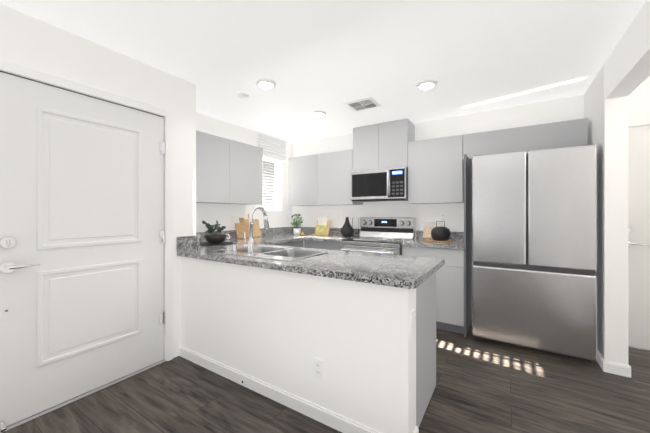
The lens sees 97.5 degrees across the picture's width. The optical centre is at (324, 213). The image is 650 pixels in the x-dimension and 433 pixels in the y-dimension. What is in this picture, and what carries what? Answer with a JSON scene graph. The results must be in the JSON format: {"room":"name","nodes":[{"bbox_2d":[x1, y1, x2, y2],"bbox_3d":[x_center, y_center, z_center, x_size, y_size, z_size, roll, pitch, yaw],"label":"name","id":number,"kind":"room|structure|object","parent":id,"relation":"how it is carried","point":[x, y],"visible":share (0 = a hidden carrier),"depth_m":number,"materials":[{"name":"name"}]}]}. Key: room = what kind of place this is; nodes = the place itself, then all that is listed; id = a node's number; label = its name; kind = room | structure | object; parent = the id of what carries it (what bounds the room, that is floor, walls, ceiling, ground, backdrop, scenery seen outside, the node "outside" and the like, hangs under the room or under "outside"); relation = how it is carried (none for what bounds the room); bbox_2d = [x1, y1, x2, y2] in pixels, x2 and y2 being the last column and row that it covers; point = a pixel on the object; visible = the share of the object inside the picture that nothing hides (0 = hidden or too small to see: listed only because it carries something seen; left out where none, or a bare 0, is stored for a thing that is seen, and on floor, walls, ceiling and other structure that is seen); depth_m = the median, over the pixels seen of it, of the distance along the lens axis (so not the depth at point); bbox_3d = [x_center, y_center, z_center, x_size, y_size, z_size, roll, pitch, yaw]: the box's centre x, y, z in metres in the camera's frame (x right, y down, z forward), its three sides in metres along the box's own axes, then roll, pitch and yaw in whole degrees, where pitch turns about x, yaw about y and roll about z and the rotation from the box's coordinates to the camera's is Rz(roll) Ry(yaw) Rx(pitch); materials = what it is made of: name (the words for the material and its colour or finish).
{"room":"kitchen","nodes":[
{"label":"kitchen","id":0,"kind":"room"},
{"bbox_2d":[0,4,195,357],"bbox_3d":[-2.621,0.030,0.486,0.120,2.430,5.150,0,0,32],"label":"wall","id":1,"kind":"structure","parent":0,"point":[26,40],"depth_m":2.16,"materials":[{"name":"white paint"}]},
{"bbox_2d":[0,71,164,431],"bbox_3d":[-1.604,0.209,1.985,0.106,2.042,0.972,0,0,32],"label":"entry door","id":2,"kind":"structure","parent":1,"relation":"in","point":[82,241],"depth_m":1.89,"materials":[{"name":"white paint"}]},
{"bbox_2d":[0,59,172,432],"bbox_3d":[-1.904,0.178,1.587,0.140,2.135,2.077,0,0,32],"label":"door frame","id":3,"kind":"structure","parent":1,"relation":"attached to","point":[32,74],"depth_m":2.29,"materials":[{"name":"white paint"}]},
{"bbox_2d":[177,236,196,249],"bbox_3d":[-1.456,0.279,2.811,0.648,0.106,0.020,0,0,32],"label":"backsplash","id":4,"kind":"structure","parent":1,"relation":"attached to","point":[181,241],"depth_m":2.54,"materials":[{"name":"grey stone"}]},
{"bbox_2d":[196,112,291,231],"bbox_3d":[-1.177,0.031,4.000,0.150,2.430,2.330,0,0,32],"label":"wall","id":5,"kind":"structure","parent":0,"point":[210,213],"depth_m":3.82,"materials":[{"name":"white paint"}]},
{"bbox_2d":[196,131,231,203],"bbox_3d":[-1.426,-0.492,3.158,0.328,0.745,0.629,0,0,32],"label":"upper cabinet","id":6,"kind":"object","parent":5,"relation":"attached to","point":[228,171],"depth_m":3.15,"materials":[{"name":"grey wood"}]},
{"bbox_2d":[230,215,233,222],"label":"outlet plates","id":7,"kind":"object","parent":5,"relation":"attached to","point":[231,216],"depth_m":3.76,"materials":[{"name":"white plastic"}]},
{"bbox_2d":[185,227,292,241],"bbox_3d":[-1.130,0.279,3.910,0.020,0.106,2.187,0,0,32],"label":"backsplash","id":8,"kind":"structure","parent":5,"relation":"attached to","point":[278,230],"depth_m":3.75,"materials":[{"name":"grey stone"}]},
{"bbox_2d":[232,140,262,204],"bbox_3d":[-1.111,-0.492,3.653,0.328,0.745,0.545,0,0,32],"label":"upper cabinet","id":9,"kind":"object","parent":5,"relation":"attached to","point":[247,160],"depth_m":3.57,"materials":[{"name":"grey wood"}]},
{"bbox_2d":[261,160,281,211],"bbox_3d":[-0.869,-0.439,4.444,0.132,0.830,0.450,0,0,32],"label":"window","id":10,"kind":"structure","parent":5,"relation":"in","point":[275,180],"depth_m":4.62,"materials":[{"name":"white plastic"}]},
{"bbox_2d":[262,158,280,210],"bbox_3d":[-0.862,-0.446,4.440,0.056,0.812,0.442,0,0,32],"label":"window blinds","id":11,"kind":"object","parent":10,"relation":"attached to","point":[264,159],"visible":0.58,"depth_m":4.46,"materials":[{"name":"white plastic"}]},
{"bbox_2d":[257,132,286,162],"bbox_3d":[-0.808,-1.001,4.411,0.028,0.358,0.622,0,0,32],"label":"window shade","id":12,"kind":"object","parent":5,"relation":"attached to","point":[274,148],"visible":0.79,"depth_m":4.40,"materials":[{"name":"white fabric"}]},
{"bbox_2d":[181,257,415,432],"bbox_3d":[-0.386,0.809,2.028,2.000,0.873,0.150,0,0,32],"label":"wall","id":13,"kind":"structure","parent":0,"point":[279,329],"depth_m":1.74,"materials":[{"name":"white paint"}]},
{"bbox_2d":[179,346,379,432],"bbox_3d":[-0.424,1.203,1.956,2.012,0.085,0.012,0,0,32],"label":"baseboard","id":14,"kind":"structure","parent":13,"relation":"attached to","point":[336,421],"depth_m":1.86,"materials":[{"name":"white paint"}]},
{"bbox_2d":[313,358,322,379],"label":"outlet plates","id":15,"kind":"object","parent":13,"relation":"attached to","point":[317,368],"depth_m":1.71,"materials":[{"name":"white plastic"}]},
{"bbox_2d":[411,309,414,334],"label":"outlet plates","id":16,"kind":"object","parent":13,"relation":"attached to","point":[413,312],"depth_m":1.47,"materials":[{"name":"white plastic"}]},
{"bbox_2d":[0,0,649,142],"bbox_3d":[-0.310,-1.235,0.470,5.600,0.100,7.600,0,0,32],"label":"ceiling","id":17,"kind":"structure","parent":0,"point":[329,57],"depth_m":2.06,"materials":[{"name":"white paint"}]},
{"bbox_2d":[237,92,248,97],"bbox_3d":[-0.817,-1.173,2.842,0.114,0.018,0.114,0,0,32],"label":"smoke detector","id":18,"kind":"object","parent":17,"relation":"attached to","point":[242,95],"visible":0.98,"depth_m":2.82,"materials":[{"name":"white plastic"}]},
{"bbox_2d":[255,78,275,88],"bbox_3d":[-0.537,-1.170,2.592,0.187,0.024,0.187,0,0,-13],"label":"recessed light","id":19,"kind":"object","parent":17,"relation":"in","point":[265,83],"depth_m":2.56,"materials":[{"name":"white plastic"}]},
{"bbox_2d":[310,110,325,116],"bbox_3d":[-0.080,-1.170,3.368,0.187,0.024,0.187,0,0,-13],"label":"recessed light","id":20,"kind":"object","parent":17,"relation":"in","point":[317,113],"depth_m":3.33,"materials":[{"name":"white plastic"}]},
{"bbox_2d":[343,96,381,111],"bbox_3d":[0.409,-1.175,3.093,0.320,0.014,0.300,0,0,32],"label":"ceiling vent","id":21,"kind":"object","parent":17,"relation":"in","point":[365,103],"visible":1,"depth_m":3.06,"materials":[{"name":"white plastic"}]},
{"bbox_2d":[416,79,437,89],"bbox_3d":[0.930,-1.170,2.608,0.187,0.024,0.187,0,0,-13],"label":"recessed light","id":22,"kind":"object","parent":17,"relation":"in","point":[428,83],"depth_m":2.57,"materials":[{"name":"white plastic"}]},
{"bbox_2d":[8,320,649,432],"bbox_3d":[-0.310,1.275,0.469,5.600,0.060,7.600,0,0,32],"label":"floor","id":23,"kind":"structure","parent":0,"point":[485,386],"depth_m":1.89,"materials":[{"name":"brown wood"}]},
{"bbox_2d":[197,258,224,262],"bbox_3d":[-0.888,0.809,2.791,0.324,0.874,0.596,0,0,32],"label":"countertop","id":24,"kind":"structure","parent":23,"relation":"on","point":[210,259],"depth_m":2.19,"materials":[{"name":"grey stone"}]},
{"bbox_2d":[281,242,304,245],"bbox_3d":[-0.716,0.809,3.932,0.696,0.874,0.469,0,0,32],"label":"base cabinet","id":25,"kind":"object","parent":23,"relation":"on","point":[282,243],"depth_m":3.74,"materials":[{"name":"grey wood"}]},
{"bbox_2d":[305,242,340,249],"bbox_3d":[0.131,0.809,4.038,0.596,0.874,0.619,0,0,32],"label":"base cabinet","id":26,"kind":"object","parent":23,"relation":"on","point":[316,245],"depth_m":3.74,"materials":[{"name":"grey"}]},
{"bbox_2d":[177,234,312,249],"bbox_3d":[-0.836,0.352,3.712,0.728,0.039,2.207,0,0,32],"label":"countertop","id":27,"kind":"structure","parent":26,"relation":"on","point":[273,238],"depth_m":3.59,"materials":[{"name":"grey stone"}]},
{"bbox_2d":[200,242,232,245],"bbox_3d":[-1.180,0.328,3.072,0.370,0.006,0.370,0,0,32],"label":"mat","id":28,"kind":"object","parent":27,"relation":"on","point":[213,244],"visible":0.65,"depth_m":3.03,"materials":[{"name":"black"}]},
{"bbox_2d":[204,234,226,242],"bbox_3d":[-1.186,0.282,3.099,0.236,0.085,0.236,0,0,32],"label":"decorative bowl","id":29,"kind":"object","parent":28,"relation":"on","point":[217,238],"visible":1,"depth_m":3.02,"materials":[{"name":"grey"}]},
{"bbox_2d":[202,220,225,234],"bbox_3d":[-1.271,0.206,3.277,0.236,0.250,0.229,0,0,32],"label":"plant","id":30,"kind":"object","parent":29,"relation":"in","point":[210,230],"visible":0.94,"depth_m":3.27,"materials":[{"name":"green plant"}]},
{"bbox_2d":[235,218,248,238],"bbox_3d":[-1.084,0.195,3.769,0.083,0.267,0.240,0,0,32],"label":"decorative board","id":31,"kind":"object","parent":27,"relation":"on","point":[242,227],"visible":0.73,"depth_m":3.75,"materials":[{"name":"brown wood"}]},
{"bbox_2d":[244,214,260,236],"bbox_3d":[-1.012,0.171,3.949,0.096,0.316,0.270,0,0,32],"label":"cutting board","id":32,"kind":"object","parent":27,"relation":"on","point":[256,230],"visible":0.44,"depth_m":3.98,"materials":[{"name":"brown wood"}]},
{"bbox_2d":[291,214,302,233],"bbox_3d":[-0.441,0.161,4.546,0.223,0.341,0.213,0,0,32],"label":"potted plant","id":33,"kind":"object","parent":27,"relation":"on","point":[296,229],"visible":1,"depth_m":4.52,"materials":[{"name":"green plant"}]},
{"bbox_2d":[312,220,330,235],"bbox_3d":[-0.033,0.217,4.359,0.175,0.230,0.300,0,0,-44],"label":"book stand","id":34,"kind":"object","parent":27,"relation":"on","point":[327,228],"visible":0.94,"depth_m":4.27,"materials":[{"name":"brown wood"}]},
{"bbox_2d":[316,217,327,233],"bbox_3d":[-0.050,0.187,4.356,0.080,0.259,0.205,0,0,-44],"label":"cookbook","id":35,"kind":"object","parent":34,"relation":"on","point":[321,225],"visible":1,"depth_m":4.35,"materials":[{"name":"white paper"}]},
{"bbox_2d":[305,234,359,241],"bbox_3d":[0.135,0.352,4.024,0.576,0.039,0.639,0,0,32],"label":"countertop","id":36,"kind":"structure","parent":26,"relation":"on","point":[331,237],"depth_m":3.89,"materials":[{"name":"grey stone"}]},
{"bbox_2d":[340,217,353,236],"bbox_3d":[0.316,0.194,4.064,0.192,0.275,0.192,0,0,32],"label":"decorative vase","id":37,"kind":"object","parent":36,"relation":"on","point":[347,229],"visible":1,"depth_m":4.00,"materials":[{"name":"black ceramic"}]},
{"bbox_2d":[340,217,415,254],"bbox_3d":[0.666,0.651,3.609,0.754,1.190,0.742,0,0,32],"label":"range","id":38,"kind":"object","parent":23,"relation":"on","point":[384,235],"visible":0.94,"depth_m":3.68,"materials":[{"name":"grey metal"}]},
{"bbox_2d":[363,274,436,427],"bbox_3d":[0.468,0.808,1.930,0.425,0.874,0.598,0,0,32],"label":"base cabinet","id":39,"kind":"object","parent":23,"relation":"on","point":[426,294],"depth_m":1.79,"materials":[{"name":"grey wood"}]},
{"bbox_2d":[177,242,444,289],"bbox_3d":[-0.208,0.347,2.268,2.034,0.046,0.815,0,0,32],"label":"countertop","id":40,"kind":"structure","parent":39,"relation":"on","point":[406,271],"depth_m":1.84,"materials":[{"name":"grey stone"}]},
{"bbox_2d":[233,206,268,253],"bbox_3d":[-0.604,0.131,2.341,0.234,0.387,0.227,0,0,32],"label":"faucet","id":41,"kind":"object","parent":40,"relation":"on","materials":[{"name":"silver metal"}]},
{"bbox_2d":[225,246,288,266],"bbox_3d":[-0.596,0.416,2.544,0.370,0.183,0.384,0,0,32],"label":"sink","id":42,"kind":"object","parent":40,"relation":"in","point":[229,258],"depth_m":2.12,"materials":[{"name":"silver metal"}]},
{"bbox_2d":[257,250,324,270],"bbox_3d":[-0.259,0.416,2.329,0.370,0.183,0.384,0,0,32],"label":"sink","id":43,"kind":"object","parent":40,"relation":"in","point":[261,262],"depth_m":2.41,"materials":[{"name":"silver metal"}]},
{"bbox_2d":[402,242,471,336],"bbox_3d":[1.296,0.809,3.298,0.628,0.874,0.619,0,0,32],"label":"base cabinet","id":44,"kind":"object","parent":23,"relation":"on","point":[437,276],"depth_m":2.95,"materials":[{"name":"grey wood"}]},
{"bbox_2d":[401,238,468,249],"bbox_3d":[1.294,0.351,3.287,0.636,0.039,0.639,0,0,32],"label":"countertop","id":45,"kind":"structure","parent":44,"relation":"on","point":[418,241],"depth_m":3.04,"materials":[{"name":"grey stone"}]},
{"bbox_2d":[422,238,452,242],"bbox_3d":[1.324,0.322,3.376,0.344,0.018,0.344,0,0,32],"label":"decorative tray","id":46,"kind":"object","parent":45,"relation":"on","point":[432,240],"visible":0.71,"depth_m":3.31,"materials":[{"name":"brown wood"}]},
{"bbox_2d":[423,222,440,237],"bbox_3d":[1.339,0.210,3.564,0.220,0.199,0.032,0,0,41],"label":"magazine","id":47,"kind":"object","parent":46,"relation":"on","point":[428,227],"visible":0.71,"depth_m":3.59,"materials":[{"name":"beige paper"}]},
{"bbox_2d":[431,221,450,240],"bbox_3d":[1.357,0.208,3.344,0.216,0.229,0.216,0,0,32],"label":"decorative pot","id":48,"kind":"object","parent":46,"relation":"on","point":[439,233],"visible":0.94,"depth_m":3.27,"materials":[{"name":"black"}]},
{"bbox_2d":[472,144,596,360],"bbox_3d":[1.982,0.337,2.803,0.902,1.813,0.663,0,0,32],"label":"refrigerator","id":49,"kind":"object","parent":23,"relation":"on","point":[534,246],"visible":1,"depth_m":2.49,"materials":[{"name":"grey metal"}]},
{"bbox_2d":[292,95,583,264],"bbox_3d":[1.049,0.031,3.895,3.720,2.430,0.120,0,0,32],"label":"wall","id":50,"kind":"structure","parent":0,"point":[559,110],"depth_m":3.60,"materials":[{"name":"white paint"}]},
{"bbox_2d":[288,154,315,205],"bbox_3d":[-0.256,-0.492,4.456,0.555,0.745,0.328,0,0,32],"label":"upper cabinet","id":51,"kind":"object","parent":50,"relation":"attached to","point":[302,169],"depth_m":4.32,"materials":[{"name":"grey wood"}]},
{"bbox_2d":[316,150,362,205],"bbox_3d":[0.220,-0.492,4.154,0.573,0.745,0.328,0,0,32],"label":"upper cabinet","id":52,"kind":"object","parent":50,"relation":"attached to","point":[333,169],"depth_m":4.01,"materials":[{"name":"grey wood"}]},
{"bbox_2d":[352,123,379,170],"bbox_3d":[0.621,-0.860,3.899,0.368,0.588,0.328,0,0,32],"label":"upper cabinet","id":53,"kind":"object","parent":50,"relation":"attached to","point":[366,139],"depth_m":3.75,"materials":[{"name":"grey wood"}]},
{"bbox_2d":[293,227,471,241],"bbox_3d":[0.594,0.279,4.098,2.688,0.106,0.021,0,0,32],"label":"backsplash","id":54,"kind":"structure","parent":50,"relation":"attached to","point":[466,236],"depth_m":3.67,"materials":[{"name":"grey stone"}]},
{"bbox_2d":[380,118,414,168],"bbox_3d":[0.933,-0.860,3.701,0.373,0.588,0.328,0,0,32],"label":"upper cabinet","id":55,"kind":"object","parent":50,"relation":"attached to","point":[395,136],"depth_m":3.56,"materials":[{"name":"grey wood"}]},
{"bbox_2d":[351,166,407,201],"bbox_3d":[0.741,-0.361,3.741,0.737,0.395,0.466,0,0,32],"label":"microwave","id":56,"kind":"object","parent":55,"relation":"attached to","point":[381,184],"visible":1,"depth_m":3.57,"materials":[{"name":"grey metal"}]},
{"bbox_2d":[408,135,463,203],"bbox_3d":[1.348,-0.492,3.437,0.601,0.745,0.328,0,0,32],"label":"upper cabinet","id":57,"kind":"object","parent":50,"relation":"attached to","point":[436,165],"depth_m":3.28,"materials":[{"name":"grey wood"}]},
{"bbox_2d":[440,213,445,221],"label":"outlet plates","id":58,"kind":"object","parent":50,"relation":"attached to","point":[442,215],"depth_m":3.55,"materials":[{"name":"white plastic"}]},
{"bbox_2d":[464,118,587,161],"bbox_3d":[2.039,-0.730,2.998,1.028,0.270,0.328,0,0,32],"label":"upper cabinet","id":59,"kind":"object","parent":50,"relation":"attached to","point":[570,133],"depth_m":2.82,"materials":[{"name":"grey wood"}]},
{"bbox_2d":[584,0,649,364],"bbox_3d":[0.700,0.029,-0.244,0.130,2.430,7.480,0,0,32],"label":"wall","id":60,"kind":"structure","parent":0,"point":[623,74],"depth_m":2.21,"materials":[{"name":"white paint"}]},
{"bbox_2d":[597,349,610,372],"bbox_3d":[2.396,1.203,2.538,0.032,0.085,0.727,0,0,32],"label":"baseboard","id":61,"kind":"structure","parent":60,"relation":"attached to","point":[605,366],"depth_m":2.24,"materials":[{"name":"white paint"}]},
{"bbox_2d":[613,362,630,377],"bbox_3d":[2.487,1.203,2.444,0.045,0.085,0.667,0,0,32],"label":"baseboard","id":62,"kind":"structure","parent":60,"relation":"attached to","point":[625,370],"depth_m":2.18,"materials":[{"name":"white paint"}]},
{"bbox_2d":[628,82,649,127],"bbox_3d":[3.330,0.030,2.375,1.500,2.430,0.120,0,0,32],"label":"wall","id":63,"kind":"structure","parent":0,"point":[639,101],"depth_m":2.60,"materials":[{"name":"white paint"}]},
{"bbox_2d":[628,125,649,351],"bbox_3d":[3.138,0.225,2.460,0.895,2.042,0.142,0,0,32],"label":"hall door","id":64,"kind":"structure","parent":63,"relation":"in","point":[638,237],"depth_m":2.61,"materials":[{"name":"white paint"}]},
{"bbox_2d":[628,117,649,126],"bbox_3d":[3.118,0.191,2.428,1.035,2.110,0.016,0,0,32],"label":"door frame","id":65,"kind":"structure","parent":63,"relation":"attached to","point":[639,121],"depth_m":2.59,"materials":[{"name":"white paint"}]}
]}

